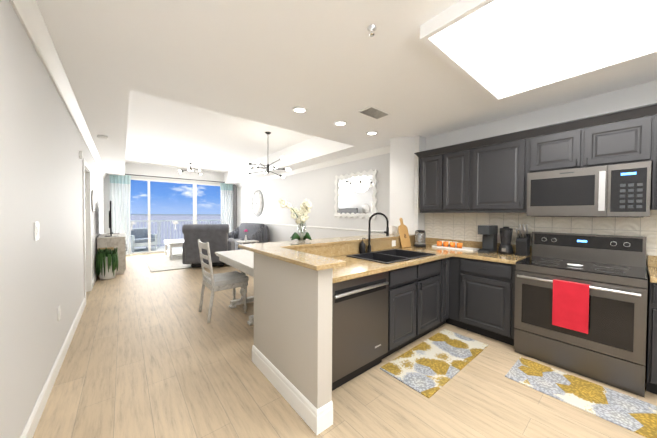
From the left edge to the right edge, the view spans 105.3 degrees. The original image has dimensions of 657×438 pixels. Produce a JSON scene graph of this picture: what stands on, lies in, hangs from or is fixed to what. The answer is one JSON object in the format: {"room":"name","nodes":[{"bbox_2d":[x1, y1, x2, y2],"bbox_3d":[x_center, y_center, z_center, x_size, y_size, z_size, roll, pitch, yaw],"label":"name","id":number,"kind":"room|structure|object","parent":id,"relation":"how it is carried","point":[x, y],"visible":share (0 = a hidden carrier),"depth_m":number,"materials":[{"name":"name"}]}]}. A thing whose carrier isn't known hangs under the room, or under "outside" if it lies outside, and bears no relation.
{"room":"kitchen and living room","nodes":[
{"label":"kitchen and living room","id":0,"kind":"room"},
{"bbox_2d":[0,0,104,437],"bbox_3d":[-3.132,-0.282,3.017,0.120,3.120,12.570,-1,1,-39],"label":"wall","id":1,"kind":"structure","parent":0,"point":[42,143],"depth_m":1.61,"materials":[{"name":"white paint"}]},
{"bbox_2d":[34,222,38,240],"bbox_3d":[-1.925,0.080,1.655,0.012,0.120,0.080,-1,1,-39],"label":"switch plate","id":2,"kind":"object","parent":1,"relation":"attached to","point":[36,230],"visible":1,"depth_m":1.63,"materials":[{"name":"white plastic"}]},
{"bbox_2d":[9,0,106,177],"bbox_3d":[-3.042,-1.219,3.050,0.074,0.104,12.298,-1,1,-39],"label":"crown molding","id":3,"kind":"structure","parent":1,"relation":"attached to","point":[29,14],"depth_m":1.87,"materials":[{"name":"white wood"}]},
{"bbox_2d":[20,273,97,437],"bbox_3d":[-3.078,1.216,3.076,0.014,0.121,12.298,-1,1,-39],"label":"baseboard","id":4,"kind":"structure","parent":1,"relation":"attached to","point":[34,419],"depth_m":1.89,"materials":[{"name":"white wood"}]},
{"bbox_2d":[57,305,60,320],"bbox_3d":[-2.366,0.828,2.203,0.012,0.120,0.080,-1,1,-39],"label":"wall outlet plate","id":5,"kind":"object","parent":1,"relation":"attached to","point":[59,312],"visible":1,"depth_m":2.19,"materials":[{"name":"white plastic"}]},
{"bbox_2d":[79,151,82,158],"bbox_3d":[-3.334,-0.859,3.374,0.030,0.100,0.080,-1,1,-39],"label":"sensor box","id":6,"kind":"object","parent":1,"relation":"attached to","point":[80,154],"visible":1,"depth_m":3.35,"materials":[{"name":"white plastic"}]},
{"bbox_2d":[82,158,91,301],"bbox_3d":[-3.896,0.184,3.966,0.134,2.145,0.980,-1,1,-39],"label":"door frame","id":7,"kind":"structure","parent":1,"relation":"attached to","point":[86,178],"depth_m":4.28,"materials":[{"name":"white wood"}]},
{"bbox_2d":[91,190,94,211],"bbox_3d":[-4.460,-0.341,4.753,0.030,0.430,0.430,-1,1,-39],"label":"wall plaque","id":8,"kind":"object","parent":1,"relation":"attached to","point":[93,200],"visible":1,"depth_m":4.69,"materials":[{"name":"silver metal"}]},
{"bbox_2d":[94,192,96,211],"bbox_3d":[-4.759,-0.349,5.116,0.030,0.430,0.430,-1,1,-39],"label":"wall plaque","id":9,"kind":"object","parent":1,"relation":"attached to","point":[95,202],"visible":0.79,"depth_m":5.08,"materials":[{"name":"silver metal"}]},
{"bbox_2d":[66,74,128,175],"bbox_3d":[-4.454,-1.603,5.098,0.500,0.570,7.330,-1,1,-39],"label":"ceiling","id":10,"kind":"structure","parent":0,"point":[103,108],"depth_m":3.11,"materials":[{"name":"white paint"}]},
{"bbox_2d":[97,135,107,138],"bbox_3d":[-3.518,-1.272,3.900,0.130,0.034,0.130,-1,1,-39],"label":"smoke detector","id":11,"kind":"object","parent":10,"relation":"attached to","point":[102,137],"visible":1,"depth_m":3.86,"materials":[{"name":"white plastic"}]},
{"bbox_2d":[104,162,223,232],"bbox_3d":[-5.443,-0.408,9.154,4.100,3.120,0.150,-1,1,-39],"label":"wall","id":12,"kind":"structure","parent":0,"point":[147,171],"depth_m":8.69,"materials":[{"name":"white paint"}]},
{"bbox_2d":[109,178,219,253],"bbox_3d":[-5.450,-0.108,9.142,3.828,2.519,0.070,-1,1,-39],"label":"window","id":13,"kind":"structure","parent":12,"relation":"in","point":[194,209],"depth_m":8.71,"materials":[{"name":"white"}]},
{"bbox_2d":[130,220,177,229],"bbox_3d":[-6.021,0.215,8.668,1.478,0.315,0.002,-1,1,-39],"label":"decals","id":14,"kind":"object","parent":13,"relation":"attached to","point":[132,223],"visible":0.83,"depth_m":9.00,"materials":[{"name":"white"}]},
{"bbox_2d":[125,174,224,182],"bbox_3d":[-5.344,-1.446,9.036,4.060,0.040,0.118,-1,1,-39],"label":"curtain rod","id":15,"kind":"object","parent":12,"relation":"attached to","point":[173,178],"visible":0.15,"depth_m":8.89,"materials":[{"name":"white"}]},
{"bbox_2d":[109,175,131,254],"bbox_3d":[-6.612,-0.126,7.973,0.530,2.563,0.070,-1,1,-39],"label":"curtain","id":16,"kind":"object","parent":15,"relation":"hanging from","point":[120,189],"visible":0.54,"depth_m":7.98,"materials":[{"name":"white fabric"}]},
{"bbox_2d":[220,183,232,232],"bbox_3d":[-4.078,-0.152,10.055,0.510,2.563,0.070,-1,1,-39],"label":"curtain","id":17,"kind":"object","parent":15,"relation":"hanging from","point":[226,193],"visible":0.67,"depth_m":10.05,"materials":[{"name":"white fabric"}]},
{"bbox_2d":[233,184,236,229],"bbox_3d":[-3.836,-0.155,10.292,0.145,2.563,0.040,-1,1,-39],"label":"panel","id":18,"kind":"object","parent":15,"relation":"hanging from","point":[234,207],"visible":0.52,"depth_m":10.28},
{"bbox_2d":[125,90,314,172],"bbox_3d":[-3.062,-1.842,6.236,3.100,0.120,7.330,-1,1,-39],"label":"ceiling","id":19,"kind":"structure","parent":0,"point":[165,132],"depth_m":5.39,"materials":[{"name":"white paint"}]},
{"bbox_2d":[178,162,201,174],"bbox_3d":[-4.480,-1.643,8.128,0.698,0.361,0.746,-1,1,-39],"label":"ceiling light","id":20,"kind":"object","parent":19,"relation":"attached to","point":[190,169],"visible":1,"depth_m":8.12,"materials":[{"name":"silver"}]},
{"bbox_2d":[245,132,290,177],"bbox_3d":[-1.235,-1.314,5.084,0.917,0.873,0.968,-1,1,-39],"label":"sputnik chandelier","id":21,"kind":"object","parent":19,"relation":"hanging from","point":[267,167],"visible":1,"depth_m":5.05,"materials":[{"name":"black"}]},
{"bbox_2d":[236,240,258,243],"bbox_3d":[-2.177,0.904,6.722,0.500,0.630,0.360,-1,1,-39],"label":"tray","id":22,"kind":"object","parent":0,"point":[247,241],"visible":0.44,"depth_m":6.59,"materials":[{"name":"white wood"}]},
{"bbox_2d":[258,254,332,408],"bbox_3d":[-0.288,0.802,1.898,0.116,1.024,0.840,-1,1,-39],"label":"wall","id":23,"kind":"structure","parent":0,"point":[293,324],"depth_m":1.71,"materials":[{"name":"grey paint"}]},
{"bbox_2d":[252,345,320,434],"bbox_3d":[-0.370,1.239,1.902,0.013,0.149,0.960,-1,1,-39],"label":"baseboard","id":24,"kind":"structure","parent":23,"relation":"attached to","point":[315,419],"depth_m":1.78,"materials":[{"name":"white wood"}]},
{"bbox_2d":[258,242,385,262],"bbox_3d":[-0.014,0.353,2.182,1.029,0.195,0.480,-1,1,-39],"label":"countertop","id":25,"kind":"structure","parent":23,"relation":"on","point":[282,253],"depth_m":2.49,"materials":[{"name":"beige stone"}]},
{"bbox_2d":[224,136,369,184],"bbox_3d":[-1.672,-1.631,7.383,0.500,0.570,7.330,-1,1,-39],"label":"ceiling","id":26,"kind":"structure","parent":0,"point":[311,151],"depth_m":5.93,"materials":[{"name":"white paint"}]},
{"bbox_2d":[254,135,425,348],"bbox_3d":[0.337,0.018,3.194,2.738,2.550,0.370,-1,1,-39],"label":"wall","id":27,"kind":"structure","parent":0,"point":[404,182],"depth_m":3.87,"materials":[{"name":"white paint"}]},
{"bbox_2d":[33,252,656,437],"bbox_3d":[-1.510,1.322,4.386,4.340,0.120,12.570,-1,1,-39],"label":"floor","id":28,"kind":"structure","parent":0,"point":[149,354],"depth_m":1.93,"materials":[{"name":"brown wood"}]},
{"bbox_2d":[97,247,113,277],"bbox_3d":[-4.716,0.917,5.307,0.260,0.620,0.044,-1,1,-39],"label":"wicker basket","id":29,"kind":"object","parent":28,"relation":"on","point":[111,248],"visible":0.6,"depth_m":5.31,"materials":[{"name":"beige"}]},
{"bbox_2d":[96,247,117,279],"bbox_3d":[-4.555,0.911,5.157,0.351,0.638,0.352,-1,1,-39],"label":"potted plant","id":30,"kind":"object","parent":28,"relation":"on","point":[106,263],"visible":1,"depth_m":5.06,"materials":[{"name":"green plant"}]},
{"bbox_2d":[97,233,124,274],"bbox_3d":[-4.985,0.817,5.781,0.468,0.800,0.953,-1,1,-39],"label":"console table","id":31,"kind":"object","parent":28,"relation":"on","point":[118,241],"depth_m":5.49,"materials":[{"name":"beige"}]},
{"bbox_2d":[101,233,112,236],"bbox_3d":[-5.442,0.804,6.337,0.468,0.800,0.487,-1,1,-39],"label":"base cabinet","id":32,"kind":"object","parent":31,"relation":"on","point":[105,234],"depth_m":5.85,"materials":[{"name":"black"}]},
{"bbox_2d":[105,201,118,236],"bbox_3d":[-5.138,-0.012,5.951,0.240,0.789,1.240,-1,1,-39],"label":"flat-screen tv","id":33,"kind":"object","parent":31,"relation":"on","point":[111,218],"visible":1,"depth_m":5.54,"materials":[{"name":"black plastic"}]},
{"bbox_2d":[144,255,191,271],"bbox_3d":[-4.044,1.184,7.375,2.120,0.016,2.530,-1,1,-39],"label":"living room rug","id":34,"kind":"object","parent":28,"relation":"on","point":[160,263],"visible":0.42,"depth_m":6.69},
{"bbox_2d":[164,239,183,259],"bbox_3d":[-4.627,0.921,7.751,0.660,0.490,1.160,-1,1,-39],"label":"coffee table","id":35,"kind":"object","parent":34,"relation":"on","point":[171,244],"visible":0.48,"depth_m":7.45,"materials":[{"name":"white wood"}]},
{"bbox_2d":[182,224,234,267],"bbox_3d":[-3.089,0.656,6.540,1.120,1.081,1.122,0,1,-14],"label":"recliner armchair","id":36,"kind":"object","parent":34,"relation":"on","point":[215,236],"visible":0.79,"depth_m":6.07,"materials":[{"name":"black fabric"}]},
{"bbox_2d":[198,239,248,322],"bbox_3d":[-1.445,0.780,3.418,0.549,1.003,0.489,-1,1,-39],"label":"dining chair","id":37,"kind":"object","parent":28,"relation":"on","point":[213,283],"visible":0.98,"depth_m":3.29,"materials":[{"name":"wood"}]},
{"bbox_2d":[215,249,253,325],"bbox_3d":[-0.864,0.895,3.594,1.060,0.770,1.460,-1,1,-39],"label":"dining table","id":38,"kind":"object","parent":28,"relation":"on","point":[242,261],"visible":0.19,"depth_m":3.42,"materials":[{"name":"white wood"}]},
{"bbox_2d":[228,222,267,249],"bbox_3d":[-2.853,0.657,8.426,0.973,1.044,2.140,-1,1,-39],"label":"sofa","id":39,"kind":"object","parent":28,"relation":"on","point":[258,232],"visible":0.58,"depth_m":8.01,"materials":[{"name":"grey fabric"}]},
{"bbox_2d":[332,271,388,390],"bbox_3d":[0.090,0.882,2.257,0.673,0.854,0.695,-1,1,-39],"label":"dishwasher","id":40,"kind":"object","parent":28,"relation":"on","point":[359,325],"visible":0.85,"depth_m":2.00,"materials":[{"name":"black"}]},
{"bbox_2d":[382,257,449,358],"bbox_3d":[0.521,0.877,2.645,2.070,0.854,0.689,-1,1,-39],"label":"base cabinet","id":41,"kind":"object","parent":28,"relation":"on","point":[418,301],"visible":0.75,"depth_m":2.56,"materials":[{"name":"grey wood"}]},
{"bbox_2d":[380,329,487,397],"bbox_3d":[1.051,1.307,2.393,1.190,0.010,0.460,-1,1,-39],"label":"area rug","id":42,"kind":"object","parent":28,"relation":"on","point":[431,366],"visible":1,"depth_m":2.29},
{"bbox_2d":[446,257,457,326],"bbox_3d":[1.523,0.868,3.415,0.626,0.854,0.772,-1,1,-39],"label":"base cabinet","id":43,"kind":"object","parent":28,"relation":"on","point":[453,268],"depth_m":2.99,"materials":[{"name":"grey wood"}]},
{"bbox_2d":[238,234,426,252],"bbox_3d":[0.360,0.337,3.117,2.794,0.195,0.490,-1,1,-39],"label":"countertop","id":44,"kind":"structure","parent":43,"relation":"on","point":[253,247],"depth_m":2.87,"materials":[{"name":"beige stone"}]},
{"bbox_2d":[278,198,311,241],"bbox_3d":[-0.275,0.005,2.686,0.448,0.477,0.355,-1,1,-39],"label":"flower arrangement","id":45,"kind":"object","parent":44,"relation":"on","point":[302,217],"visible":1,"depth_m":2.65,"materials":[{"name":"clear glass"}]},
{"bbox_2d":[360,238,365,252],"bbox_3d":[0.401,0.308,2.913,0.068,0.182,0.080,-1,1,-39],"label":"soap dispenser","id":46,"kind":"object","parent":44,"relation":"on","point":[362,247],"visible":0.96,"depth_m":2.89,"materials":[{"name":"black"}]},
{"bbox_2d":[367,212,388,251],"bbox_3d":[0.574,0.160,2.966,0.207,0.478,0.208,-1,1,-39],"label":"faucet","id":47,"kind":"object","parent":44,"relation":"on","point":[369,233],"visible":0.96,"depth_m":2.97,"materials":[{"name":"black metal"}]},
{"bbox_2d":[389,226,394,234],"bbox_3d":[0.954,0.166,3.750,0.080,0.129,0.060,-1,1,-39],"label":"box","id":48,"kind":"object","parent":44,"relation":"on","point":[391,230],"visible":1,"depth_m":3.72,"materials":[{"name":"white"}]},
{"bbox_2d":[398,218,410,247],"bbox_3d":[1.049,0.185,3.494,0.200,0.409,0.118,-1,1,-39],"label":"cutting board","id":49,"kind":"object","parent":44,"relation":"on","point":[404,234],"visible":1,"depth_m":3.47,"materials":[{"name":"brown wood"}]},
{"bbox_2d":[414,230,425,246],"bbox_3d":[1.310,0.274,3.553,0.234,0.236,0.160,-1,1,-39],"label":"glass kettle","id":50,"kind":"object","parent":44,"relation":"on","point":[420,236],"visible":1,"depth_m":3.48,"materials":[{"name":"black"}]},
{"bbox_2d":[290,238,477,283],"bbox_3d":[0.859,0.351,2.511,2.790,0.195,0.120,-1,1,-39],"label":"countertop","id":51,"kind":"structure","parent":43,"relation":"on","point":[320,254],"depth_m":2.27,"materials":[{"name":"beige stone"}]},
{"bbox_2d":[346,249,435,263],"bbox_3d":[0.701,0.501,2.770,0.880,0.214,0.545,-1,1,-39],"label":"double-bowl sink","id":52,"kind":"object","parent":51,"relation":"in","point":[390,256],"visible":0.46,"depth_m":2.85,"materials":[{"name":"grey"}]},
{"bbox_2d":[432,241,479,250],"bbox_3d":[1.697,0.355,3.368,0.200,0.084,0.540,-1,1,-39],"label":"tray","id":53,"kind":"object","parent":51,"relation":"on","point":[450,245],"visible":1,"depth_m":3.34,"materials":[{"name":"white ceramic"}]},
{"bbox_2d":[454,242,531,264],"bbox_3d":[1.907,0.376,2.911,0.664,0.140,0.595,-1,1,-39],"label":"countertop","id":54,"kind":"structure","parent":43,"relation":"on","point":[495,256],"depth_m":2.86,"materials":[{"name":"beige stone"}]},
{"bbox_2d":[477,225,497,253],"bbox_3d":[1.949,0.237,3.068,0.290,0.333,0.124,-1,1,-39],"label":"pod coffee maker","id":55,"kind":"object","parent":54,"relation":"on","point":[489,238],"visible":1,"depth_m":3.03,"materials":[{"name":"grey plastic"}]},
{"bbox_2d":[498,227,513,253],"bbox_3d":[2.090,0.249,2.951,0.150,0.315,0.148,-1,1,-39],"label":"blender","id":56,"kind":"object","parent":54,"relation":"on","point":[505,246],"visible":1,"depth_m":2.91,"materials":[{"name":"black plastic"}]},
{"bbox_2d":[515,224,529,255],"bbox_3d":[2.182,0.234,2.819,0.196,0.351,0.110,-1,1,-39],"label":"knife block","id":57,"kind":"object","parent":54,"relation":"on","point":[523,244],"visible":1,"depth_m":2.79,"materials":[{"name":"black"}]},
{"bbox_2d":[458,257,515,345],"bbox_3d":[1.938,0.879,2.909,0.626,0.854,0.537,-1,1,-39],"label":"base cabinet","id":58,"kind":"object","parent":28,"relation":"on","point":[481,297],"depth_m":2.70,"materials":[{"name":"grey wood"}]},
{"bbox_2d":[514,232,647,396],"bbox_3d":[2.315,0.737,2.338,0.755,1.165,0.800,-1,1,-39],"label":"range","id":59,"kind":"object","parent":28,"relation":"on","point":[609,348],"visible":1,"depth_m":2.17,"materials":[{"name":"black metal"}]},
{"bbox_2d":[552,279,589,333],"bbox_3d":[2.033,0.726,2.105,0.042,0.394,0.220,-1,1,-39],"label":"towel","id":60,"kind":"object","parent":59,"relation":"hanging from","point":[570,307],"visible":0.98,"depth_m":2.09,"materials":[{"name":"red fabric"}]},
{"bbox_2d":[567,263,582,266],"bbox_3d":[2.228,0.419,2.265,0.110,0.014,0.108,-1,1,-39],"label":"spoon rest","id":61,"kind":"object","parent":59,"relation":"on","point":[575,265],"visible":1,"depth_m":2.27,"materials":[{"name":"white"}]},
{"bbox_2d":[505,357,656,437],"bbox_3d":[2.034,1.323,1.764,0.450,0.010,1.220,-1,1,-39],"label":"area rug","id":62,"kind":"object","parent":28,"relation":"on","point":[635,415],"visible":0.96,"depth_m":1.86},
{"bbox_2d":[646,272,656,393],"bbox_3d":[2.780,0.903,1.885,0.626,0.854,0.475,-1,1,-39],"label":"base cabinet","id":63,"kind":"object","parent":28,"relation":"on","point":[651,333],"depth_m":1.87,"materials":[{"name":"grey wood"}]},
{"bbox_2d":[647,255,656,282],"bbox_3d":[2.930,0.405,1.686,0.639,0.140,0.955,-1,1,-39],"label":"countertop","id":64,"kind":"structure","parent":63,"relation":"on","point":[651,260],"depth_m":2.19,"materials":[{"name":"beige stone"}]},
{"bbox_2d":[36,0,656,149],"bbox_3d":[0.841,-1.507,1.489,4.100,0.570,4.970,-1,1,-39],"label":"ceiling","id":65,"kind":"structure","parent":0,"point":[326,64],"depth_m":2.01,"materials":[{"name":"white paint"}]},
{"bbox_2d":[292,106,306,112],"bbox_3d":[-0.330,-1.248,2.870,0.170,0.012,0.170,-1,1,-39],"label":"recessed light","id":66,"kind":"object","parent":65,"relation":"in","point":[298,109],"visible":0.96,"depth_m":2.85,"materials":[{"name":"white"}]},
{"bbox_2d":[334,121,346,125],"bbox_3d":[0.159,-1.253,3.284,0.170,0.012,0.170,-1,1,-39],"label":"recessed light","id":67,"kind":"object","parent":65,"relation":"in","point":[340,123],"visible":0.98,"depth_m":3.29,"materials":[{"name":"white"}]},
{"bbox_2d":[367,25,376,36],"bbox_3d":[0.278,-1.205,1.610,0.060,0.044,0.058,-1,1,-39],"label":"sprinkler head","id":68,"kind":"object","parent":65,"relation":"attached to","point":[371,28],"visible":1,"depth_m":1.60},
{"bbox_2d":[366,131,377,134],"bbox_3d":[0.638,-1.258,3.677,0.170,0.012,0.170,-1,1,-39],"label":"recessed light","id":69,"kind":"object","parent":65,"relation":"in","point":[372,133],"visible":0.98,"depth_m":3.67,"materials":[{"name":"white"}]},
{"bbox_2d":[358,105,389,118],"bbox_3d":[0.536,-1.241,2.934,0.340,0.020,0.200,-1,1,-39],"label":"ceiling vent","id":70,"kind":"object","parent":65,"relation":"in","point":[374,112],"visible":1,"depth_m":2.90,"materials":[{"name":"white metal"}]},
{"bbox_2d":[420,0,656,101],"bbox_3d":[1.546,-1.176,1.493,1.370,0.084,1.370,-1,1,-39],"label":"ceiling light","id":71,"kind":"object","parent":65,"relation":"attached to","point":[496,50],"visible":1,"depth_m":1.59,"materials":[{"name":"white paint"}]},
{"bbox_2d":[237,80,656,272],"bbox_3d":[0.129,-0.315,5.695,0.120,3.120,12.570,-1,1,-39],"label":"wall","id":72,"kind":"structure","parent":0,"point":[316,188],"depth_m":4.99,"materials":[{"name":"white paint"}]},
{"bbox_2d":[252,190,263,216],"bbox_3d":[-2.494,-0.556,8.758,0.040,0.940,0.940,-1,1,-39],"label":"mirror","id":73,"kind":"object","parent":72,"relation":"attached to","point":[257,203],"visible":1,"depth_m":8.74,"materials":[{"name":"white"}]},
{"bbox_2d":[240,221,383,232],"bbox_3d":[-1.152,0.176,7.152,0.016,0.040,7.610,-1,1,-39],"label":"trim","id":74,"kind":"structure","parent":72,"relation":"attached to","point":[375,231],"depth_m":5.74,"materials":[{"name":"white wood"}]},
{"bbox_2d":[236,146,389,186],"bbox_3d":[-1.292,-1.288,7.258,0.074,0.104,8.014,-1,1,-39],"label":"crown molding","id":75,"kind":"structure","parent":72,"relation":"attached to","point":[370,153],"depth_m":5.67,"materials":[{"name":"white"}]},
{"bbox_2d":[334,169,377,218],"bbox_3d":[0.519,-0.481,5.099,0.030,0.932,1.192,-1,1,-39],"label":"mirror","id":76,"kind":"object","parent":72,"relation":"attached to","point":[355,195],"visible":0.96,"depth_m":5.05,"materials":[{"name":"white"}]},
{"bbox_2d":[418,143,469,210],"bbox_3d":[1.660,-0.530,3.452,0.344,0.839,0.693,-1,1,-39],"label":"upper cabinet","id":77,"kind":"object","parent":72,"relation":"attached to","point":[444,177],"depth_m":3.31,"materials":[{"name":"grey wood"}]},
{"bbox_2d":[470,129,529,210],"bbox_3d":[2.059,-0.519,2.967,0.344,0.839,0.562,-1,1,-39],"label":"upper cabinet","id":78,"kind":"object","parent":72,"relation":"attached to","point":[486,176],"depth_m":2.83,"materials":[{"name":"grey wood"}]},
{"bbox_2d":[425,210,656,265],"bbox_3d":[2.495,0.161,2.721,0.005,0.506,3.114,-1,1,-39],"label":"tile backsplash","id":79,"kind":"structure","parent":72,"relation":"attached to","point":[458,226],"depth_m":2.86,"materials":[{"name":"beige tile"}]},
{"bbox_2d":[530,103,656,172],"bbox_3d":[2.494,-0.704,2.435,0.344,0.445,0.805,-1,1,-39],"label":"upper cabinet","id":80,"kind":"object","parent":72,"relation":"attached to","point":[633,140],"depth_m":2.25,"materials":[{"name":"grey wood"}]},
{"bbox_2d":[527,161,651,216],"bbox_3d":[2.467,-0.247,2.425,0.406,0.453,0.792,-1,1,-39],"label":"microwave","id":81,"kind":"object","parent":80,"relation":"attached to","point":[619,190],"visible":1,"depth_m":2.25,"materials":[{"name":"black metal"}]},
{"bbox_2d":[650,159,656,209],"bbox_3d":[2.900,-0.495,1.943,0.344,0.839,0.480,-1,1,-39],"label":"upper cabinet","id":82,"kind":"object","parent":72,"relation":"attached to","point":[653,198],"depth_m":2.03,"materials":[{"name":"grey wood"}]},
{"label":"outside","id":83,"kind":"structure","parent":0,"visible":0},
{"bbox_2d":[131,246,181,252],"bbox_3d":[-6.102,1.263,9.977,7.100,0.240,1.900,-1,1,-39],"label":"balcony slab","id":84,"kind":"object","parent":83,"point":[145,249],"depth_m":9.69,"materials":[{"name":"grey concrete"}]},
{"bbox_2d":[131,228,156,251],"bbox_3d":[-7.016,0.750,9.328,0.800,0.800,0.800,1,1,31],"label":"lounge chair","id":85,"kind":"object","parent":84,"relation":"on","point":[137,241],"depth_m":9.33,"materials":[{"name":"white fabric"}]},
{"bbox_2d":[130,220,220,245],"bbox_3d":[-6.626,0.588,10.606,7.100,1.080,0.060,-1,1,-39],"label":"balcony railing","id":86,"kind":"object","parent":84,"relation":"on","point":[158,227],"depth_m":10.32,"materials":[{"name":"silver metal"}]},
{"bbox_2d":[130,215,220,247],"bbox_3d":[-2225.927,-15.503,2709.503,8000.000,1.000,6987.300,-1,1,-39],"label":"sea","id":87,"kind":"structure","parent":83,"point":[177,233],"depth_m":1189.42,"materials":[{"name":"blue liquid"}]},
{"bbox_2d":[130,214,220,215],"bbox_3d":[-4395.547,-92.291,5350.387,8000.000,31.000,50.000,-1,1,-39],"label":"ground","id":88,"kind":"structure","parent":87,"relation":"on","point":[179,214],"depth_m":6004.32,"materials":[{"name":"grey"}]}
]}

